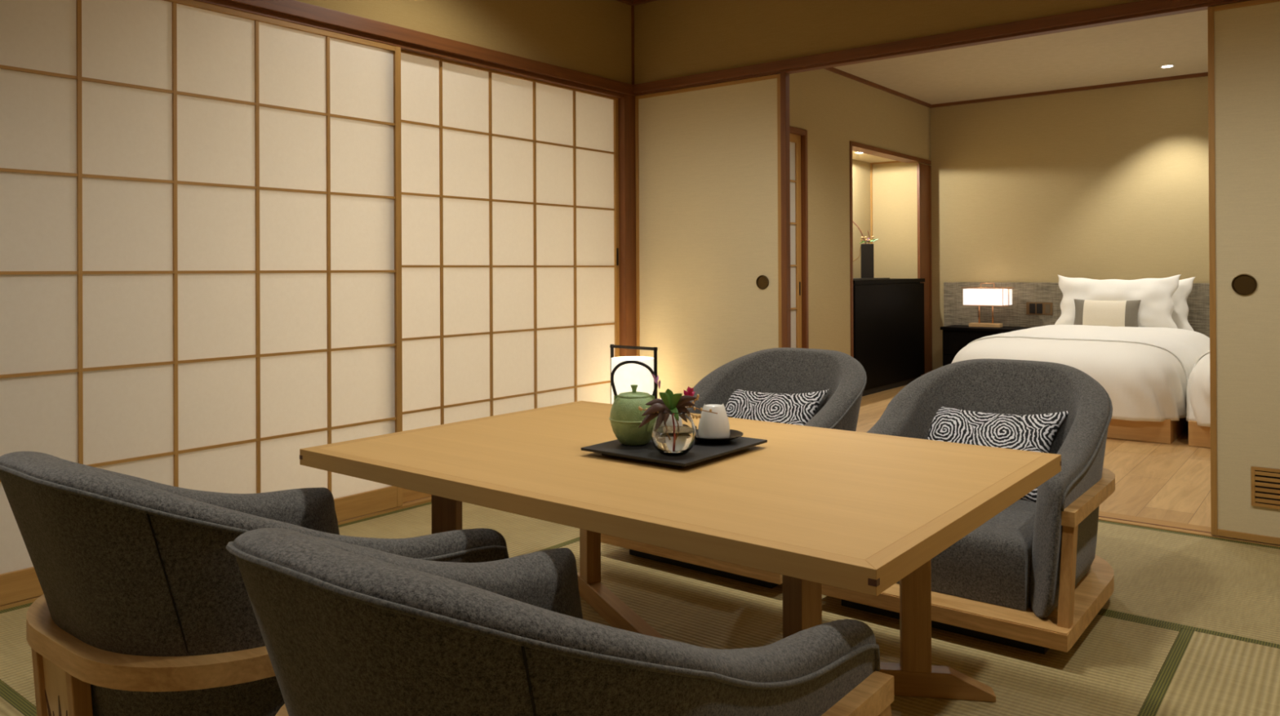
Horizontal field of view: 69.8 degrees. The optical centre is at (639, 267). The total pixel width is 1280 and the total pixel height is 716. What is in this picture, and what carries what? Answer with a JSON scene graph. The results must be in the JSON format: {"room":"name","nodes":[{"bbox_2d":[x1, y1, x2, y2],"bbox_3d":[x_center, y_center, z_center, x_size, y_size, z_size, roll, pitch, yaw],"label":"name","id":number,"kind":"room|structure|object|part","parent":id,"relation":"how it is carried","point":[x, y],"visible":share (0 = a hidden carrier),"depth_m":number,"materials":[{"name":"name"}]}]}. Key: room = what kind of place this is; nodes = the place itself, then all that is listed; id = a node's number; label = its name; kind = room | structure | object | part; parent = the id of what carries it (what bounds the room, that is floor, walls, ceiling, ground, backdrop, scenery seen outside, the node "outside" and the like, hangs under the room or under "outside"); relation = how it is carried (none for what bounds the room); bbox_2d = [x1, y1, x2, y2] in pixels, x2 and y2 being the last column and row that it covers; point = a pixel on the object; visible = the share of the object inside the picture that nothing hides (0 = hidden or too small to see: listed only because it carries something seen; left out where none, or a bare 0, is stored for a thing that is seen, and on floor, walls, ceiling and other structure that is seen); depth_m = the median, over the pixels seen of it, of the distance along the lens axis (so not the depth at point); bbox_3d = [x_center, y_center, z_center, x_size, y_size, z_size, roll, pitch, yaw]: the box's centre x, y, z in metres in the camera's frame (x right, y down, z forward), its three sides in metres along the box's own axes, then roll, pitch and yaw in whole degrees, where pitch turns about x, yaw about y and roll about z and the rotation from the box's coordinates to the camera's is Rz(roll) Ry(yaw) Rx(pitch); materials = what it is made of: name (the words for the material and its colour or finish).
{"room":"japanese tatami sitting room","nodes":[
{"label":"japanese tatami sitting room","id":0,"kind":"room"},
{"bbox_2d":[0,496,431,610],"bbox_3d":[-1.806,1.101,3.198,0.122,0.092,5.589,0,0,38],"label":"trim","id":1,"kind":"structure","parent":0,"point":[426,500],"depth_m":3.92,"materials":[{"name":"brown wood"}]},
{"bbox_2d":[294,0,631,84],"bbox_3d":[-1.828,-1.317,3.225,0.160,0.510,5.809,0,0,38],"label":"wall","id":2,"kind":"structure","parent":0,"point":[591,37],"depth_m":4.70,"materials":[{"name":"beige paint"}]},
{"bbox_2d":[0,0,402,605],"bbox_3d":[-1.765,0.030,3.184,0.030,2.046,2.260,0,0,38],"label":"door","id":3,"kind":"structure","parent":2,"relation":"in","point":[201,202],"depth_m":3.35,"materials":[{"name":"paper"}]},
{"bbox_3d":[-1.761,1.006,3.182,0.029,0.095,2.200,0,0,38],"label":"rail","id":4,"kind":"part","parent":3,"relation":"part of","materials":[{"name":"brown wood"}]},
{"bbox_3d":[-1.770,-0.974,3.188,0.029,0.038,2.200,0,0,38],"label":"rail","id":5,"kind":"part","parent":3,"relation":"part of","materials":[{"name":"brown wood"}]},
{"bbox_2d":[196,0,635,98],"bbox_3d":[-1.807,-1.019,3.197,0.144,0.083,5.589,0,0,38],"label":"trim","id":6,"kind":"structure","parent":2,"relation":"attached to","point":[291,11],"depth_m":4.16,"materials":[{"name":"brown wood"}]},
{"bbox_2d":[400,49,619,502],"bbox_3d":[-0.630,0.029,4.683,0.032,2.046,1.620,0,0,38],"label":"door","id":7,"kind":"structure","parent":2,"relation":"in","point":[510,282],"depth_m":4.61,"materials":[{"name":"paper"}]},
{"bbox_3d":[-0.626,1.003,4.682,0.029,0.098,1.556,0,0,38],"label":"rail","id":8,"kind":"part","parent":7,"relation":"part of","materials":[{"name":"brown wood"}]},
{"bbox_3d":[-0.636,-0.982,4.687,0.029,0.024,1.556,0,0,38],"label":"rail","id":9,"kind":"part","parent":7,"relation":"part of","materials":[{"name":"brown wood"}]},
{"bbox_3d":[-0.131,-0.065,5.296,0.005,0.100,0.016,0,0,38],"label":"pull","id":10,"kind":"part","parent":7,"relation":"part of","materials":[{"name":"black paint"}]},
{"bbox_2d":[616,0,636,5],"bbox_3d":[-1.760,-1.541,3.159,0.030,0.027,5.589,0,0,38],"label":"trim","id":11,"kind":"structure","parent":2,"relation":"attached to","point":[630,2],"depth_m":5.30,"materials":[{"name":"brown wood"}]},
{"bbox_2d":[631,5,634,84],"bbox_3d":[-0.041,-1.296,5.355,0.012,0.480,0.012,0,0,38],"label":"trim","id":12,"kind":"structure","parent":2,"relation":"attached to","point":[632,6],"depth_m":5.35,"materials":[{"name":"brown wood"}]},
{"bbox_2d":[789,68,930,355],"bbox_3d":[1.406,-0.228,7.127,0.120,2.700,4.321,0,0,38],"label":"wall","id":13,"kind":"structure","parent":0,"point":[835,110],"depth_m":7.19,"materials":[{"name":"beige paint"}]},
{"bbox_2d":[789,125,808,348],"bbox_3d":[0.911,0.021,6.474,0.108,2.087,0.960,0,0,38],"label":"door","id":14,"kind":"structure","parent":13,"relation":"in","point":[798,137],"depth_m":6.78,"materials":[{"name":"wood"}]},
{"bbox_3d":[0.888,-0.952,6.446,0.027,0.060,0.830,0,0,38],"label":"rail","id":15,"kind":"part","parent":14,"relation":"part of","materials":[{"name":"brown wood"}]},
{"bbox_3d":[0.895,-1.002,6.463,0.108,0.040,0.925,0,0,38],"label":"frame","id":16,"kind":"part","parent":14,"relation":"part of","materials":[{"name":"brown wood"}]},
{"bbox_3d":[1.182,0.152,6.787,0.004,0.100,0.017,0,0,38],"label":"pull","id":17,"kind":"part","parent":14,"relation":"part of","materials":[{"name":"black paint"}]},
{"bbox_3d":[1.197,0.021,6.837,0.108,2.087,0.035,0,0,38],"label":"frame","id":18,"kind":"part","parent":14,"relation":"part of","materials":[{"name":"brown wood"}]},
{"bbox_2d":[849,141,853,357],"bbox_3d":[1.660,0.020,7.439,0.130,2.087,0.033,0,0,38],"label":"trim","id":19,"kind":"structure","parent":13,"relation":"attached to","point":[851,142],"depth_m":7.39,"materials":[{"name":"brown wood"}]},
{"bbox_2d":[824,66,932,107],"bbox_3d":[1.455,-1.545,7.087,0.022,0.030,4.321,0,0,38],"label":"trim","id":20,"kind":"structure","parent":13,"relation":"attached to","point":[832,69],"depth_m":7.79,"materials":[{"name":"brown wood"}]},
{"bbox_2d":[852,141,931,164],"bbox_3d":[2.198,-1.006,8.132,0.130,0.037,1.724,0,0,38],"label":"trim","id":21,"kind":"structure","parent":13,"relation":"attached to","point":[858,147],"depth_m":8.02,"materials":[{"name":"brown wood"}]},
{"bbox_2d":[916,163,932,375],"bbox_3d":[2.689,0.043,8.665,0.030,2.038,0.282,0,0,38],"label":"trim","id":22,"kind":"structure","parent":13,"relation":"attached to","point":[923,171],"depth_m":8.67,"materials":[{"name":"brown wood"}]},
{"bbox_2d":[852,159,871,278],"bbox_3d":[1.790,-0.007,8.327,0.050,2.260,2.100,0,0,38],"label":"wall","id":23,"kind":"structure","parent":0,"point":[860,170],"depth_m":8.65,"materials":[{"name":"beige paint"}]},
{"bbox_2d":[870,162,872,244],"bbox_3d":[2.232,-0.425,8.841,0.014,1.175,0.016,0,0,38],"label":"trim","id":24,"kind":"structure","parent":23,"relation":"attached to","point":[871,164],"depth_m":8.84,"materials":[{"name":"brown wood"}]},
{"bbox_2d":[852,151,895,163],"bbox_3d":[1.898,-1.030,8.177,0.417,0.035,2.000,0,0,38],"label":"ceiling","id":25,"kind":"structure","parent":0,"point":[866,157],"depth_m":8.50,"materials":[{"name":"paint"}]},
{"bbox_2d":[634,0,1142,84],"bbox_3d":[1.575,-1.332,4.166,4.344,0.510,0.120,0,0,38],"label":"wall","id":26,"kind":"structure","parent":0,"point":[673,38],"depth_m":4.74,"materials":[{"name":"beige paint"}]},
{"bbox_2d":[633,0,657,4],"bbox_3d":[1.563,-1.555,4.080,4.054,0.027,0.030,0,0,38],"label":"trim","id":27,"kind":"structure","parent":26,"relation":"attached to","point":[635,2],"depth_m":5.30,"materials":[{"name":"brown wood"}]},
{"bbox_2d":[635,73,782,399],"bbox_3d":[0.364,0.024,5.066,0.964,2.060,0.032,0,0,38],"label":"door","id":28,"kind":"structure","parent":26,"relation":"in","point":[708,157],"depth_m":5.05,"materials":[{"name":"beige paper"}]},
{"bbox_3d":[0.359,-0.996,5.069,0.922,0.020,0.030,0,0,38],"label":"frame rail","id":29,"kind":"part","parent":28,"relation":"part of","materials":[{"name":"brown wood"}]},
{"bbox_3d":[0.644,0.075,4.830,0.074,0.074,0.007,0,0,38],"label":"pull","id":30,"kind":"part","parent":28,"relation":"part of","materials":[{"name":"brown metal"}]},
{"bbox_2d":[780,72,791,347],"bbox_3d":[0.757,0.022,4.760,0.032,2.066,0.042,0,0,38],"label":"trim","id":31,"kind":"structure","parent":26,"relation":"attached to","point":[784,77],"depth_m":4.75,"materials":[{"name":"brown wood"}]},
{"bbox_2d":[633,0,1250,96],"bbox_3d":[1.571,-1.047,4.110,4.084,0.060,0.074,0,0,38],"label":"trim","id":32,"kind":"structure","parent":26,"relation":"attached to","point":[1144,9],"depth_m":4.19,"materials":[{"name":"brown wood"}]},
{"bbox_2d":[1207,0,1279,545],"bbox_3d":[2.598,0.008,3.300,0.940,2.060,0.034,0,0,38],"label":"door","id":33,"kind":"structure","parent":26,"relation":"in","point":[1243,37],"depth_m":3.51,"materials":[{"name":"beige paper"}]},
{"bbox_3d":[2.312,0.063,3.511,0.082,0.082,0.007,0,0,38],"label":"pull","id":34,"kind":"part","parent":33,"relation":"part of","materials":[{"name":"brown metal"}]},
{"bbox_3d":[2.595,-1.012,3.304,0.898,0.020,0.030,0,0,38],"label":"frame rail","id":35,"kind":"part","parent":33,"relation":"part of","materials":[{"name":"brown wood"}]},
{"bbox_3d":[2.605,1.025,3.299,0.898,0.026,0.030,0,0,38],"label":"frame rail","id":36,"kind":"part","parent":33,"relation":"part of","materials":[{"name":"brown wood"}]},
{"bbox_2d":[1250,466,1279,509],"bbox_3d":[2.440,0.830,3.413,0.278,0.149,0.014,0,0,38],"label":"vent","id":37,"kind":"object","parent":33,"relation":"attached to","point":[1264,480],"depth_m":3.47,"materials":[{"name":"brown wood"}]},
{"bbox_2d":[872,162,928,278],"bbox_3d":[2.499,-0.009,8.810,0.467,2.260,0.265,0,0,38],"label":"wall","id":38,"kind":"structure","parent":0,"point":[895,206],"depth_m":8.70,"materials":[{"name":"beige paint"}]},
{"bbox_2d":[871,160,902,164],"bbox_3d":[2.410,-1.006,8.702,0.443,0.016,0.012,0,0,38],"label":"trim","id":39,"kind":"structure","parent":38,"relation":"attached to","point":[891,162],"depth_m":8.74,"materials":[{"name":"brown wood"}]},
{"bbox_2d":[833,9,1208,104],"bbox_3d":[2.925,-1.599,5.993,6.000,0.060,4.421,0,0,38],"label":"ceiling","id":40,"kind":"structure","parent":0,"point":[1136,50],"depth_m":7.02,"materials":[{"name":"paint"}]},
{"bbox_2d":[1159,64,1174,68],"bbox_3d":[4.108,-1.569,7.150,0.106,0.004,0.106,0,0,38],"label":"recessed light","id":41,"kind":"object","parent":40,"relation":"in","point":[1169,65],"visible":1,"depth_m":7.15,"materials":[{"name":"white ceramic"}]},
{"bbox_2d":[855,385,1210,527],"bbox_3d":[2.945,1.082,5.993,6.000,0.058,4.401,0,0,38],"label":"floor","id":42,"kind":"structure","parent":0,"point":[1171,482],"depth_m":4.65,"materials":[{"name":"brown wood"}]},
{"bbox_2d":[853,278,924,395],"bbox_3d":[2.021,0.581,8.153,0.471,0.962,1.519,0,0,38],"label":"cabinet","id":43,"kind":"object","parent":42,"relation":"on","point":[888,314],"visible":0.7,"depth_m":7.96,"materials":[{"name":"brown wood"}]},
{"bbox_2d":[853,277,889,279],"bbox_3d":[1.867,0.094,7.898,0.240,0.012,0.840,0,0,38],"label":"stand","id":44,"kind":"object","parent":43,"relation":"on","point":[855,278],"visible":0.42,"depth_m":7.91,"materials":[{"name":"black paint"}]},
{"bbox_2d":[861,244,874,278],"bbox_3d":[2.011,-0.062,8.115,0.110,0.300,0.110,0,0,14],"label":"vase","id":45,"kind":"object","parent":44,"relation":"on","point":[867,250],"visible":0.94,"depth_m":8.06,"materials":[{"name":"black ceramic"}]},
{"bbox_2d":[853,222,879,261],"bbox_3d":[1.985,-0.245,8.125,0.253,0.395,0.027,0,0,19],"label":"arrangement","id":46,"kind":"object","parent":45,"relation":"in","point":[868,240],"visible":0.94,"depth_m":8.12,"materials":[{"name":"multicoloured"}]},
{"bbox_2d":[940,324,1031,365],"bbox_3d":[3.137,0.778,8.212,0.770,0.497,0.383,0,0,38],"label":"nightstand","id":47,"kind":"object","parent":42,"relation":"on","point":[955,337],"visible":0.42,"depth_m":8.21,"materials":[{"name":"brown wood"}]},
{"bbox_3d":[3.029,0.896,8.074,0.720,0.220,0.008,0,0,38],"label":"drawer","id":48,"kind":"part","parent":47,"relation":"part of","materials":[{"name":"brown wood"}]},
{"bbox_3d":[3.027,0.671,8.074,0.720,0.210,0.008,0,0,38],"label":"drawer","id":49,"kind":"part","parent":47,"relation":"part of","materials":[{"name":"brown wood"}]},
{"bbox_2d":[960,283,1014,327],"bbox_3d":[3.127,0.332,8.257,0.422,0.395,0.187,0,0,34],"label":"table lamp","id":50,"kind":"object","parent":47,"relation":"on","point":[972,296],"visible":1,"depth_m":8.19,"materials":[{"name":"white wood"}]},
{"bbox_3d":[3.110,0.260,8.268,0.343,0.145,0.170,0,0,34],"label":"lamp shade","id":51,"kind":"part","parent":50,"relation":"part of","materials":[{"name":"beige fabric"}]},
{"bbox_3d":[3.127,0.237,8.257,0.422,0.206,0.187,0,0,34],"label":"wire frame","id":52,"kind":"part","parent":50,"relation":"part of","materials":[{"name":"gold metal"}]},
{"bbox_3d":[3.273,0.259,8.157,0.036,0.140,0.150,0,0,34],"label":"panel","id":53,"kind":"part","parent":50,"relation":"part of","materials":[{"name":"beige fabric"}]},
{"bbox_2d":[1106,417,1188,444],"bbox_3d":[3.338,0.842,6.778,1.340,0.420,2.280,0,0,38],"label":"bed","id":54,"kind":"object","parent":42,"relation":"on","point":[1166,431],"visible":0.1,"depth_m":5.58,"materials":[{"name":"brown wood"}]},
{"bbox_2d":[951,324,1209,422],"bbox_3d":[3.326,0.685,6.741,1.455,0.471,2.403,0,0,38],"label":"duvet","id":55,"kind":"object","parent":54,"relation":"on","point":[1144,372],"visible":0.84,"depth_m":5.78,"materials":[{"name":"white fabric"}]},
{"bbox_2d":[1073,298,1141,327],"bbox_3d":[3.721,0.379,7.329,0.490,0.254,0.134,0,0,38],"label":"cushion","id":56,"kind":"object","parent":55,"relation":"on","point":[1091,313],"visible":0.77,"depth_m":7.28,"materials":[{"name":"beige fabric"}]},
{"bbox_2d":[1054,274,1181,328],"bbox_3d":[3.849,0.291,7.432,0.916,0.476,0.244,0,0,41],"label":"pillow","id":57,"kind":"object","parent":55,"relation":"on","point":[1156,308],"visible":0.67,"depth_m":7.32,"materials":[{"name":"white fabric"}]},
{"bbox_2d":[1096,276,1195,331],"bbox_3d":[4.035,0.303,7.513,0.879,0.461,0.231,0,0,34],"label":"pillow","id":58,"kind":"object","parent":55,"relation":"on","point":[1180,311],"visible":0.21,"depth_m":7.27,"materials":[{"name":"white fabric"}]},
{"bbox_2d":[1188,420,1210,448],"bbox_3d":[4.463,0.834,5.893,1.337,0.420,2.280,0,0,38],"label":"bed","id":59,"kind":"object","parent":42,"relation":"on","point":[1198,436],"visible":0.22,"depth_m":5.38,"materials":[{"name":"brown wood"}]},
{"bbox_2d":[1186,350,1210,426],"bbox_3d":[4.450,0.678,5.858,1.448,0.473,2.401,0,0,38],"label":"duvet","id":60,"kind":"object","parent":59,"relation":"on","point":[1197,409],"visible":0.23,"depth_m":5.37,"materials":[{"name":"white fabric"}]},
{"bbox_2d":[930,75,1208,370],"bbox_3d":[4.269,-0.241,7.686,6.000,2.700,0.100,0,0,38],"label":"wall","id":61,"kind":"structure","parent":0,"point":[1108,183],"depth_m":8.01,"materials":[{"name":"beige paint"}]},
{"bbox_2d":[932,71,1208,107],"bbox_3d":[4.648,-1.561,7.308,4.721,0.030,0.022,0,0,38],"label":"trim","id":62,"kind":"structure","parent":61,"relation":"attached to","point":[1200,74],"depth_m":7.97,"materials":[{"name":"brown wood"}]},
{"bbox_2d":[943,282,1209,337],"bbox_3d":[4.576,0.584,7.350,4.310,0.925,0.045,0,0,38],"label":"headboard","id":63,"kind":"object","parent":61,"relation":"attached to","point":[1015,314],"visible":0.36,"depth_m":8.22,"materials":[{"name":"grey fabric"}]},
{"bbox_2d":[1026,302,1053,315],"bbox_3d":[3.541,0.359,8.130,0.220,0.110,0.010,0,0,38],"label":"switch plate","id":64,"kind":"object","parent":63,"relation":"attached to","point":[1032,308],"visible":1,"depth_m":8.12,"materials":[{"name":"brown metal"}]},
{"bbox_2d":[1044,304,1049,313],"bbox_3d":[3.593,0.359,8.088,0.040,0.080,0.003,0,0,38],"label":"socket","id":65,"kind":"object","parent":64,"relation":"attached to","point":[1046,306],"depth_m":8.09,"materials":[{"name":"brown plastic"}]},
{"bbox_2d":[1097,511,1279,546],"bbox_3d":[1.615,1.100,4.150,4.089,0.106,0.140,0,0,38],"label":"trim","id":66,"kind":"structure","parent":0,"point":[1104,516],"depth_m":3.73,"materials":[{"name":"brown wood"}]},
{"bbox_3d":[-0.180,1.144,1.943,4.500,0.065,5.829,0,0,38],"label":"floor","id":67,"kind":"structure","parent":0,"visible":0},
{"bbox_2d":[0,680,36,715],"bbox_3d":[-1.643,1.090,1.657,2.042,0.055,1.109,0,0,38],"label":"mat","id":68,"kind":"object","parent":67,"relation":"on","point":[11,704],"visible":1,"depth_m":2.23,"materials":[{"name":"wicker"}]},
{"bbox_2d":[0,502,579,706],"bbox_3d":[-1.040,1.091,3.312,0.943,0.055,2.233,0,0,38],"label":"mat","id":69,"kind":"object","parent":67,"relation":"on","point":[522,535],"visible":0.02,"depth_m":3.66,"materials":[{"name":"wicker"}]},
{"bbox_2d":[558,540,1181,715],"bbox_3d":[0.452,1.083,2.843,1.978,0.055,1.124,0,0,38],"label":"mat","id":70,"kind":"object","parent":67,"relation":"on","point":[1113,668],"visible":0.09,"depth_m":2.58,"materials":[{"name":"beige wicker"}]},
{"bbox_2d":[600,347,866,588],"bbox_3d":[0.437,0.698,3.514,0.754,0.718,0.941,0,0,38],"label":"armchair","id":71,"kind":"object","parent":70,"relation":"on","point":[775,370],"visible":0.28,"depth_m":3.68,"materials":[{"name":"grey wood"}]},
{"bbox_3d":[0.418,0.983,3.487,0.754,0.048,0.875,0,0,38],"label":"board","id":72,"kind":"part","parent":71,"relation":"part of","materials":[{"name":"brown wood"}]},
{"bbox_2d":[724,389,828,425],"bbox_3d":[0.484,0.637,3.737,0.546,0.310,0.181,0,0,35],"label":"cushion","id":73,"kind":"object","parent":71,"relation":"on","point":[798,409],"visible":0.25,"depth_m":3.68,"materials":[{"name":"fabric"}]},
{"bbox_2d":[822,358,1115,654],"bbox_3d":[1.104,0.693,2.989,0.754,0.718,0.941,0,0,38],"label":"armchair","id":74,"kind":"object","parent":70,"relation":"on","point":[1031,577],"visible":0.56,"depth_m":2.68,"materials":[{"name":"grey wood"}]},
{"bbox_2d":[896,498,1035,610],"bbox_3d":[1.068,0.858,2.941,0.490,0.188,0.620,0,0,38],"label":"seat cushion","id":75,"kind":"object","parent":74,"relation":"on","point":[993,565],"depth_m":2.63,"materials":[{"name":"grey fabric"}]},
{"bbox_3d":[1.085,0.978,2.962,0.754,0.048,0.875,0,0,38],"label":"board","id":76,"kind":"part","parent":74,"relation":"part of","materials":[{"name":"brown wood"}]},
{"bbox_2d":[927,406,1068,502],"bbox_3d":[1.183,0.632,3.186,0.546,0.310,0.180,0,0,42],"label":"cushion","id":77,"kind":"object","parent":74,"relation":"on","point":[1031,433],"visible":0.38,"depth_m":3.13,"materials":[{"name":"fabric"}]},
{"bbox_3d":[1.153,0.825,2.474,0.030,0.259,0.107,0,0,38],"label":"post","id":78,"kind":"part","parent":74,"relation":"part of","materials":[{"name":"brown wood"}]},
{"bbox_3d":[1.114,0.679,3.002,0.748,0.040,0.778,0,0,38],"label":"arm rail","id":79,"kind":"part","parent":74,"relation":"part of","materials":[{"name":"brown wood"}]},
{"bbox_2d":[1095,520,1279,648],"bbox_3d":[2.032,1.075,3.024,2.038,0.055,1.113,0,0,38],"label":"mat","id":80,"kind":"object","parent":67,"relation":"on","point":[1230,588],"visible":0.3,"depth_m":3.07,"materials":[{"name":"beige wicker"}]},
{"bbox_2d":[1137,628,1279,715],"bbox_3d":[1.342,1.075,1.436,1.159,0.055,2.233,0,0,38],"label":"mat","id":81,"kind":"object","parent":67,"relation":"on","point":[1202,674],"visible":1,"depth_m":2.34,"materials":[{"name":"beige wicker"}]},
{"bbox_3d":[0.428,1.087,4.287,2.042,0.055,1.113,0,0,38],"label":"mat","id":82,"kind":"object","parent":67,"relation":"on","visible":0},
{"bbox_2d":[609,344,657,404],"bbox_3d":[-0.038,0.738,4.867,0.270,0.651,0.270,0,0,0],"label":"lantern","id":83,"kind":"object","parent":82,"relation":"on","point":[627,375],"visible":0.42,"depth_m":4.78,"materials":[{"name":"white paper"}]},
{"bbox_3d":[-0.239,1.084,1.965,1.978,0.055,1.109,0,0,38],"label":"mat","id":84,"kind":"object","parent":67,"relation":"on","visible":0},
{"bbox_2d":[0,451,509,715],"bbox_3d":[-0.798,0.700,1.958,0.754,0.718,0.941,0,0,38],"label":"armchair","id":85,"kind":"object","parent":84,"relation":"on","point":[144,608],"visible":0.71,"depth_m":1.57,"materials":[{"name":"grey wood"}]},
{"bbox_3d":[-1.116,0.834,1.730,0.026,0.259,0.048,0,0,38],"label":"post","id":86,"kind":"part","parent":85,"relation":"part of","materials":[{"name":"brown wood"}]},
{"bbox_3d":[-1.054,0.834,1.679,0.134,0.259,0.026,0,0,38],"label":"carved panel","id":87,"kind":"part","parent":85,"relation":"part of","materials":[{"name":"brown wood"}]},
{"bbox_3d":[-0.991,0.833,1.631,0.026,0.259,0.048,0,0,38],"label":"post","id":88,"kind":"part","parent":85,"relation":"part of","materials":[{"name":"brown wood"}]},
{"bbox_3d":[-0.808,0.686,1.945,0.748,0.040,0.778,0,0,38],"label":"arm rail","id":89,"kind":"part","parent":85,"relation":"part of","materials":[{"name":"brown wood"}]},
{"bbox_2d":[226,527,893,715],"bbox_3d":[-0.114,0.695,1.420,0.754,0.718,0.941,0,0,38],"label":"armchair","id":90,"kind":"object","parent":84,"relation":"on","point":[346,629],"visible":1,"depth_m":1.04,"materials":[{"name":"grey fabric"}]},
{"bbox_3d":[-0.124,0.681,1.407,0.748,0.040,0.778,0,0,38],"label":"arm rail","id":91,"kind":"part","parent":90,"relation":"part of","materials":[{"name":"brown wood"}]},
{"bbox_3d":[0.398,0.826,1.493,0.030,0.259,0.107,0,0,38],"label":"post","id":92,"kind":"part","parent":90,"relation":"part of","materials":[{"name":"brown wood"}]},
{"bbox_2d":[299,400,1061,702],"bbox_3d":[0.081,0.766,2.376,1.623,0.580,1.121,0,0,38],"label":"table","id":93,"kind":"object","parent":84,"relation":"on","point":[812,507],"visible":0.83,"depth_m":2.07,"materials":[{"name":"brown wood"}]},
{"bbox_3d":[-0.521,0.758,2.479,0.070,0.480,0.047,0,0,10],"label":"leg","id":94,"kind":"part","parent":93,"relation":"part of","materials":[{"name":"brown wood"}]},
{"bbox_3d":[-0.160,0.758,2.937,0.047,0.481,0.070,0,0,-23],"label":"leg","id":95,"kind":"part","parent":93,"relation":"part of","materials":[{"name":"brown wood"}]},
{"bbox_2d":[581,436,767,467],"bbox_3d":[0.093,0.465,2.377,0.324,0.021,0.376,0,0,38],"label":"serving tray","id":96,"kind":"object","parent":93,"relation":"on","point":[700,451],"visible":0.73,"depth_m":2.29,"materials":[{"name":"black wood"}]},
{"bbox_2d":[608,360,657,445],"bbox_3d":[-0.013,0.347,2.374,0.131,0.216,0.147,0,0,-12],"label":"teapot","id":97,"kind":"object","parent":96,"relation":"on","point":[625,418],"visible":0.76,"depth_m":2.34,"materials":[{"name":"green metal"}]},
{"bbox_3d":[-0.015,0.328,2.382,0.086,0.011,0.086,0,0,38],"label":"lid","id":98,"kind":"part","parent":97,"relation":"part of","materials":[{"name":"green metal"}]},
{"bbox_3d":[-0.015,0.314,2.382,0.019,0.020,0.019,0,0,38],"label":"lid knob","id":99,"kind":"part","parent":97,"relation":"part of","materials":[{"name":"green metal"}]},
{"bbox_3d":[-0.015,0.289,2.382,0.123,0.099,0.008,0,0,0],"label":"handle","id":100,"kind":"part","parent":97,"relation":"part of","materials":[{"name":"black metal"}]},
{"bbox_3d":[0.038,0.381,2.337,0.062,0.084,0.036,0,0,40],"label":"spout","id":101,"kind":"part","parent":97,"relation":"part of","materials":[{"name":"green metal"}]},
{"bbox_2d":[650,411,696,456],"bbox_3d":[0.082,0.402,2.242,0.112,0.106,0.112,0,0,38],"label":"glass vase","id":102,"kind":"object","parent":96,"relation":"on","point":[672,434],"visible":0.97,"depth_m":2.20,"materials":[{"name":"clear glass"}]},
{"bbox_2d":[638,373,717,427],"bbox_3d":[0.096,0.349,2.233,0.201,0.184,0.050,0,0,-9],"label":"flower arrangement","id":103,"kind":"object","parent":102,"relation":"in","point":[669,402],"visible":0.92,"depth_m":2.23,"materials":[{"name":"brown plant"}]},
{"bbox_3d":[0.119,0.311,2.243,0.029,0.046,0.024,0,0,-38],"label":"pink flower","id":104,"kind":"part","parent":103,"relation":"part of","materials":[{"name":"pink plant"}]},
{"bbox_2d":[695,429,743,443],"bbox_3d":[0.195,0.445,2.418,0.154,0.019,0.154,0,0,38],"label":"saucer","id":105,"kind":"object","parent":96,"relation":"on","point":[734,434],"visible":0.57,"depth_m":2.38,"materials":[{"name":"black ceramic"}]},
{"bbox_2d":[697,403,729,438],"bbox_3d":[0.195,0.402,2.418,0.084,0.092,0.083,0,0,15],"label":"cup","id":106,"kind":"object","parent":105,"relation":"on","point":[711,425],"visible":0.94,"depth_m":2.39,"materials":[{"name":"white ceramic"}]},
{"bbox_3d":[0.321,0.752,1.816,0.047,0.481,0.070,0,0,-23],"label":"leg","id":107,"kind":"part","parent":93,"relation":"part of","materials":[{"name":"brown wood"}]},
{"bbox_3d":[0.682,0.751,2.274,0.070,0.480,0.047,0,0,10],"label":"leg","id":108,"kind":"part","parent":93,"relation":"part of","materials":[{"name":"brown wood"}]},
{"bbox_3d":[0.614,-0.216,6.395,0.060,2.680,2.191,0,0,38],"label":"wall","id":109,"kind":"structure","parent":0,"visible":0},
{"bbox_2d":[617,93,636,356],"bbox_3d":[-0.070,0.052,5.403,0.132,2.125,0.214,0,0,38],"label":"corner post","id":110,"kind":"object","parent":109,"relation":"attached to","point":[626,105],"depth_m":5.30,"materials":[{"name":"brown wood"}]}
]}

